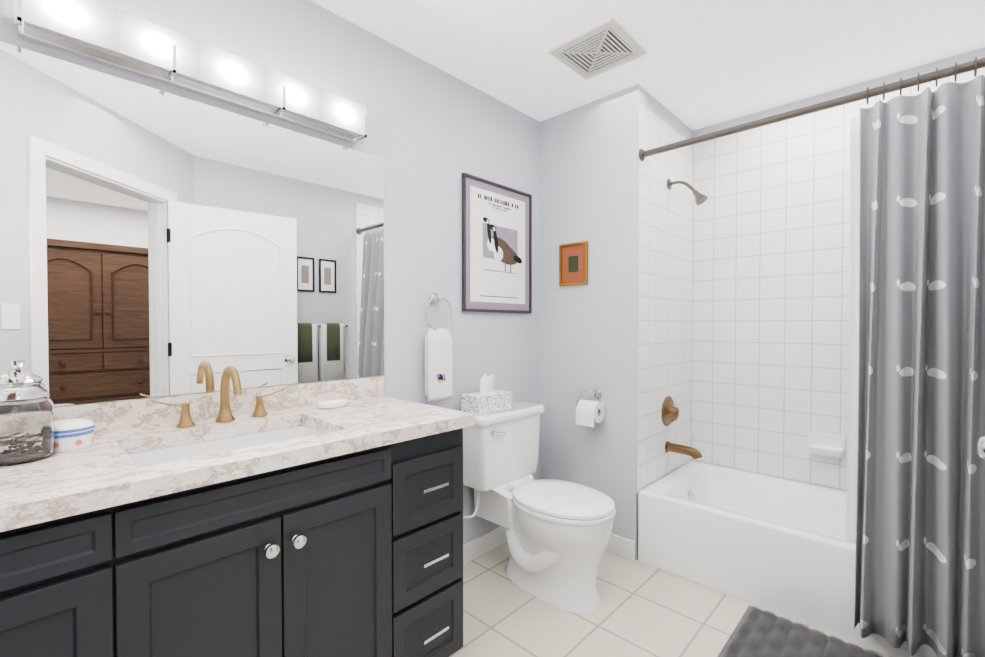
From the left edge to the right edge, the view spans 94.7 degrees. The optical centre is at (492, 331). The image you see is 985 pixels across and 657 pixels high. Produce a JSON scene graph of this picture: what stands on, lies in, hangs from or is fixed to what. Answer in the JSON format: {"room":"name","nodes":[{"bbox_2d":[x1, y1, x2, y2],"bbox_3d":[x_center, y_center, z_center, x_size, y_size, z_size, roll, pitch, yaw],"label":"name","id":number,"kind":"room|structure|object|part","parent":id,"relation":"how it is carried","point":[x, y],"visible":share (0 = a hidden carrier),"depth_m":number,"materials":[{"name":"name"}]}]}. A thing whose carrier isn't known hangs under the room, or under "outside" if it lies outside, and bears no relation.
{"room":"bathroom","nodes":[
{"label":"bathroom","id":0,"kind":"room"},
{"bbox_2d":[114,448,390,558],"bbox_3d":[-0.521,0.393,1.114,0.019,0.090,0.630,1,1,43],"label":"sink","id":1,"kind":"object","parent":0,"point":[156,523],"depth_m":1.04,"materials":[{"name":"grey"}]},
{"bbox_2d":[0,0,539,543],"bbox_3d":[-0.419,-0.033,2.086,0.120,2.430,3.680,1,1,43],"label":"wall","id":2,"kind":"structure","parent":0,"point":[434,132],"depth_m":2.05,"materials":[{"name":"grey paint"}]},
{"bbox_2d":[14,0,366,143],"bbox_3d":[-0.850,-0.808,1.462,0.096,0.135,0.952,1,1,43],"label":"vanity light","id":3,"kind":"object","parent":2,"relation":"attached to","point":[100,32],"visible":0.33,"depth_m":1.34,"materials":[{"name":"white glass"}]},
{"bbox_2d":[0,41,383,405],"bbox_3d":[-1.005,-0.265,1.373,0.005,0.923,1.565,1,1,43],"label":"mirror glass","id":4,"kind":"object","parent":2,"relation":"attached to","point":[155,242],"visible":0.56,"depth_m":1.39,"materials":[{"name":"white"}]},
{"bbox_2d":[54,376,383,433],"bbox_3d":[-1.009,0.241,1.365,0.020,0.085,1.568,1,1,43],"label":"backsplash","id":5,"kind":"structure","parent":2,"relation":"attached to","point":[132,414],"depth_m":1.44,"materials":[{"name":"white stone"}]},
{"bbox_2d":[425,293,452,400],"bbox_3d":[-0.258,0.068,2.128,0.058,0.497,0.165,1,1,43],"label":"towel ring","id":6,"kind":"object","parent":2,"relation":"attached to","point":[438,364],"visible":0.98,"depth_m":2.10,"materials":[{"name":"white fabric"}]},
{"bbox_2d":[425,328,452,400],"bbox_3d":[-0.250,0.152,2.121,0.035,0.331,0.149,1,1,43],"label":"towel","id":7,"kind":"object","parent":6,"relation":"hanging from","point":[438,342],"depth_m":2.10,"materials":[{"name":"white fabric"}]},
{"bbox_2d":[463,526,507,564],"bbox_3d":[-0.089,1.128,2.357,0.012,0.100,1.100,1,1,43],"label":"baseboard","id":8,"kind":"structure","parent":2,"relation":"attached to","point":[483,544],"depth_m":2.39,"materials":[{"name":"white wood"}]},
{"bbox_2d":[462,173,531,312],"bbox_3d":[0.038,-0.449,2.459,0.019,0.690,0.540,1,1,43],"label":"framed picture","id":9,"kind":"object","parent":2,"relation":"attached to","point":[496,247],"visible":1,"depth_m":2.43,"materials":[{"name":"white paper"}]},
{"bbox_2d":[478,194,521,297],"bbox_3d":[0.048,-0.449,2.466,0.002,0.527,0.353,1,1,43],"label":"art","id":10,"kind":"object","parent":9,"relation":"attached to","point":[499,218],"depth_m":2.46,"materials":[{"name":"white paper"}]},
{"bbox_2d":[539,84,692,559],"bbox_3d":[0.813,-0.044,2.847,0.620,2.430,0.880,1,1,43],"label":"wall","id":11,"kind":"structure","parent":0,"point":[588,193],"depth_m":2.48,"materials":[{"name":"grey paint"}]},
{"bbox_2d":[559,241,587,285],"bbox_3d":[0.456,-0.380,2.560,0.184,0.236,0.018,1,1,43],"label":"picture","id":12,"kind":"object","parent":11,"relation":"attached to","point":[573,263],"visible":1,"depth_m":2.56,"materials":[{"name":"orange"}]},
{"bbox_2d":[576,388,604,426],"bbox_3d":[0.520,0.404,2.444,0.161,0.186,0.116,1,1,43],"label":"toilet paper holder","id":13,"kind":"object","parent":11,"relation":"attached to","point":[589,413],"visible":1,"depth_m":2.41,"materials":[{"name":"white paper"}]},
{"bbox_3d":[0.537,0.371,2.462,0.161,0.121,0.065,1,1,43],"label":"toilet paper holder arm","id":14,"kind":"part","parent":13,"relation":"part of"},
{"bbox_2d":[605,533,634,560],"bbox_3d":[0.510,1.125,2.538,0.608,0.100,0.012,1,1,43],"label":"baseboard","id":15,"kind":"structure","parent":11,"relation":"attached to","point":[621,546],"depth_m":2.37,"materials":[{"name":"white wood"}]},
{"bbox_2d":[636,102,693,492],"bbox_3d":[0.999,-0.170,2.587,0.006,1.990,0.759,1,1,43],"label":"wall tile","id":16,"kind":"structure","parent":11,"relation":"attached to","point":[664,287],"depth_m":2.52,"materials":[{"name":"white tile"}]},
{"bbox_2d":[661,179,707,458],"bbox_3d":[1.071,-0.082,2.508,0.208,1.564,0.186,1,1,43],"label":"shower fixtures","id":17,"kind":"object","parent":16,"relation":"attached to","point":[670,412],"visible":1,"depth_m":2.54,"materials":[{"name":"brown metal"}]},
{"bbox_2d":[639,56,984,656],"bbox_3d":[1.304,0.082,1.805,1.516,2.010,0.299,1,1,43],"label":"curtain rod","id":18,"kind":"object","parent":16,"relation":"attached to","point":[915,514],"visible":0.98,"depth_m":1.58,"materials":[{"name":"grey fabric"}]},
{"bbox_2d":[854,75,984,656],"bbox_3d":[1.548,0.124,1.495,0.556,1.935,0.186,1,1,43],"label":"curtain","id":19,"kind":"object","parent":18,"relation":"hanging from","point":[920,557],"depth_m":1.57,"materials":[{"name":"grey fabric"}]},
{"bbox_2d":[310,0,984,130],"bbox_3d":[0.404,-1.285,1.285,2.390,0.100,3.680,1,1,43],"label":"ceiling","id":20,"kind":"structure","parent":0,"point":[700,64],"depth_m":1.96,"materials":[{"name":"white paint"}]},
{"bbox_2d":[548,17,646,79],"bbox_3d":[0.466,-1.240,2.013,0.310,0.012,0.310,1,1,43],"label":"fan","id":21,"kind":"object","parent":20,"relation":"attached to","point":[606,45],"visible":1,"depth_m":2.00,"materials":[{"name":"white"}]},
{"bbox_2d":[564,30,631,71],"bbox_3d":[0.466,-1.245,2.013,0.254,0.002,0.254,1,1,43],"label":"ceiling vent","id":22,"kind":"object","parent":21,"relation":"attached to","point":[598,50],"depth_m":2.01,"materials":[{"name":"grey"}]},
{"bbox_2d":[449,542,890,656],"bbox_3d":[0.404,1.245,1.325,2.390,0.100,3.680,1,1,43],"label":"floor","id":23,"kind":"structure","parent":0,"point":[642,609],"depth_m":1.88,"materials":[{"name":"tile"}]},
{"bbox_2d":[0,422,474,656],"bbox_3d":[-0.811,0.762,1.177,0.578,0.870,1.556,1,1,43],"label":"bathroom vanity","id":24,"kind":"object","parent":23,"relation":"on","point":[292,520],"depth_m":1.08,"materials":[{"name":"grey wood"}]},
{"bbox_3d":[-0.843,0.776,0.780,0.019,0.635,0.296,1,1,43],"label":"door","id":25,"kind":"part","parent":24,"relation":"part of","materials":[{"name":"grey wood"}]},
{"bbox_3d":[-0.630,0.772,1.005,0.019,0.635,0.313,1,1,43],"label":"door","id":26,"kind":"part","parent":24,"relation":"part of","materials":[{"name":"grey wood"}]},
{"bbox_2d":[0,394,474,521],"bbox_3d":[-0.808,0.306,1.176,0.573,0.039,1.568,1,1,43],"label":"countertop","id":27,"kind":"structure","parent":24,"relation":"on","point":[103,471],"depth_m":1.09,"materials":[{"name":"white stone"}]},
{"bbox_2d":[0,366,54,465],"bbox_3d":[-1.067,0.184,1.022,0.115,0.210,0.115,1,1,43],"label":"glass jar","id":28,"kind":"object","parent":27,"relation":"on","point":[27,423],"depth_m":1.00,"materials":[{"name":"clear glass"}]},
{"bbox_2d":[55,418,94,452],"bbox_3d":[-1.043,0.252,1.117,0.096,0.071,0.096,1,1,43],"label":"trinket box","id":29,"kind":"object","parent":27,"relation":"on","point":[72,434],"depth_m":1.09,"materials":[{"name":"white ceramic"}]},
{"bbox_2d":[148,366,287,425],"bbox_3d":[-0.807,0.194,1.396,0.161,0.177,0.384,1,1,43],"label":"faucet","id":30,"kind":"object","parent":27,"relation":"on","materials":[{"name":"gold metal"}]},
{"bbox_2d":[132,422,315,461],"bbox_3d":[-0.704,0.396,1.260,0.339,0.167,0.514,1,1,43],"label":"sink","id":31,"kind":"object","parent":27,"relation":"in","point":[290,429],"depth_m":1.36,"materials":[{"name":"white ceramic"}]},
{"bbox_2d":[316,399,348,408],"bbox_3d":[-0.589,0.268,1.673,0.076,0.020,0.124,1,1,43],"label":"soap dish","id":32,"kind":"object","parent":27,"relation":"on","point":[331,404],"visible":1,"depth_m":1.66,"materials":[{"name":"white ceramic"}]},
{"bbox_3d":[-0.525,0.518,1.076,0.030,0.034,0.034,1,1,43],"label":"knob","id":33,"kind":"part","parent":24,"relation":"part of","materials":[{"name":"silver metal"}]},
{"bbox_3d":[-0.480,0.518,1.123,0.030,0.034,0.034,1,1,43],"label":"knob","id":34,"kind":"part","parent":24,"relation":"part of","materials":[{"name":"silver metal"}]},
{"bbox_3d":[-0.411,0.768,1.235,0.019,0.635,0.312,1,1,43],"label":"door","id":35,"kind":"part","parent":24,"relation":"part of","materials":[{"name":"grey wood"}]},
{"bbox_3d":[-0.203,0.500,1.450,0.019,0.215,0.282,1,1,43],"label":"drawer","id":36,"kind":"part","parent":24,"relation":"part of","materials":[{"name":"grey wood"}]},
{"bbox_3d":[-0.203,0.968,1.457,0.019,0.230,0.282,1,1,43],"label":"drawer","id":37,"kind":"part","parent":24,"relation":"part of","materials":[{"name":"grey wood"}]},
{"bbox_3d":[-0.203,0.730,1.454,0.019,0.215,0.282,1,1,43],"label":"drawer","id":38,"kind":"part","parent":24,"relation":"part of","materials":[{"name":"grey wood"}]},
{"bbox_3d":[-0.186,0.720,1.437,0.030,0.010,0.100,1,1,43],"label":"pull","id":39,"kind":"part","parent":24,"relation":"part of","materials":[{"name":"silver metal"}]},
{"bbox_3d":[-0.186,0.490,1.433,0.030,0.010,0.100,1,1,43],"label":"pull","id":40,"kind":"part","parent":24,"relation":"part of","materials":[{"name":"silver metal"}]},
{"bbox_3d":[-0.186,0.958,1.440,0.030,0.010,0.100,1,1,43],"label":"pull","id":41,"kind":"part","parent":24,"relation":"part of","materials":[{"name":"silver metal"}]},
{"bbox_2d":[463,401,615,612],"bbox_3d":[0.200,0.789,2.116,0.730,0.786,0.570,1,1,43],"label":"toilet","id":42,"kind":"object","parent":23,"relation":"on","point":[558,533],"visible":0.88,"depth_m":2.06,"materials":[{"name":"white ceramic"}]},
{"bbox_2d":[461,374,511,415],"bbox_3d":[-0.027,0.302,2.251,0.120,0.182,0.240,1,1,43],"label":"tissue box","id":43,"kind":"object","parent":42,"relation":"on","point":[487,399],"visible":0.85,"depth_m":2.20,"materials":[{"name":"white paper"}]},
{"bbox_3d":[0.029,0.480,2.150,0.026,0.035,0.085,1,1,43],"label":"flush lever","id":44,"kind":"part","parent":42,"relation":"part of","materials":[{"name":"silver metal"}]},
{"bbox_3d":[0.042,0.590,2.321,0.190,0.313,0.456,1,1,43],"label":"tank","id":45,"kind":"part","parent":42,"relation":"part of","materials":[{"name":"white ceramic"}]},
{"bbox_3d":[0.043,0.413,2.316,0.215,0.040,0.486,1,1,43],"label":"tank lid","id":46,"kind":"part","parent":42,"relation":"part of","materials":[{"name":"white ceramic"}]},
{"bbox_3d":[0.305,0.755,2.073,0.516,0.055,0.382,1,1,43],"label":"lid","id":47,"kind":"part","parent":42,"relation":"part of","materials":[{"name":"white ceramic"}]},
{"bbox_3d":[0.317,0.778,2.062,0.486,0.022,0.386,1,1,43],"label":"seat","id":48,"kind":"part","parent":42,"relation":"part of","materials":[{"name":"white ceramic"}]},
{"bbox_2d":[638,461,936,656],"bbox_3d":[1.551,1.002,2.080,1.514,0.359,0.744,1,1,43],"label":"bathtub","id":49,"kind":"object","parent":23,"relation":"on","point":[782,546],"visible":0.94,"depth_m":2.08,"materials":[{"name":"white ceramic"}]},
{"bbox_2d":[718,606,882,656],"bbox_3d":[1.227,1.179,1.480,0.830,0.025,0.520,1,1,43],"label":"bath mat","id":50,"kind":"object","parent":23,"relation":"on","point":[757,632],"visible":1,"depth_m":1.71,"materials":[{"name":"grey fabric"}]},
{"bbox_2d":[693,48,984,144],"bbox_3d":[1.898,-0.037,2.341,1.650,2.430,0.120,1,1,43],"label":"wall","id":51,"kind":"structure","parent":0,"point":[914,71],"depth_m":2.31,"materials":[{"name":"grey paint"}]},
{"bbox_2d":[691,68,984,490],"bbox_3d":[1.813,-0.166,2.333,1.524,1.990,0.006,1,1,43],"label":"wall tile","id":52,"kind":"structure","parent":51,"relation":"attached to","point":[770,302],"depth_m":2.54,"materials":[{"name":"white tile"}]},
{"bbox_2d":[807,431,844,457],"bbox_3d":[1.732,0.593,2.358,0.150,0.110,0.085,1,1,43],"label":"soap dish","id":53,"kind":"object","parent":52,"relation":"attached to","point":[831,445],"visible":1,"depth_m":2.36,"materials":[{"name":"white ceramic"}]},
{"bbox_3d":[0.293,0.162,0.228,0.962,2.100,0.152,0,1,-4],"label":"door frame","id":54,"kind":"structure","parent":0,"visible":0},
{"bbox_3d":[0.918,0.188,0.654,0.035,2.018,0.805,1,1,36],"label":"door leaf","id":55,"kind":"structure","parent":54,"relation":"attached to","visible":0},
{"bbox_2d":[977,436,984,459],"bbox_3d":[1.118,0.251,0.927,0.175,0.060,0.060,1,1,36],"label":"door knob","id":56,"kind":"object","parent":55,"relation":"attached to","point":[981,446],"depth_m":0.97,"materials":[{"name":"silver metal"}]}
]}

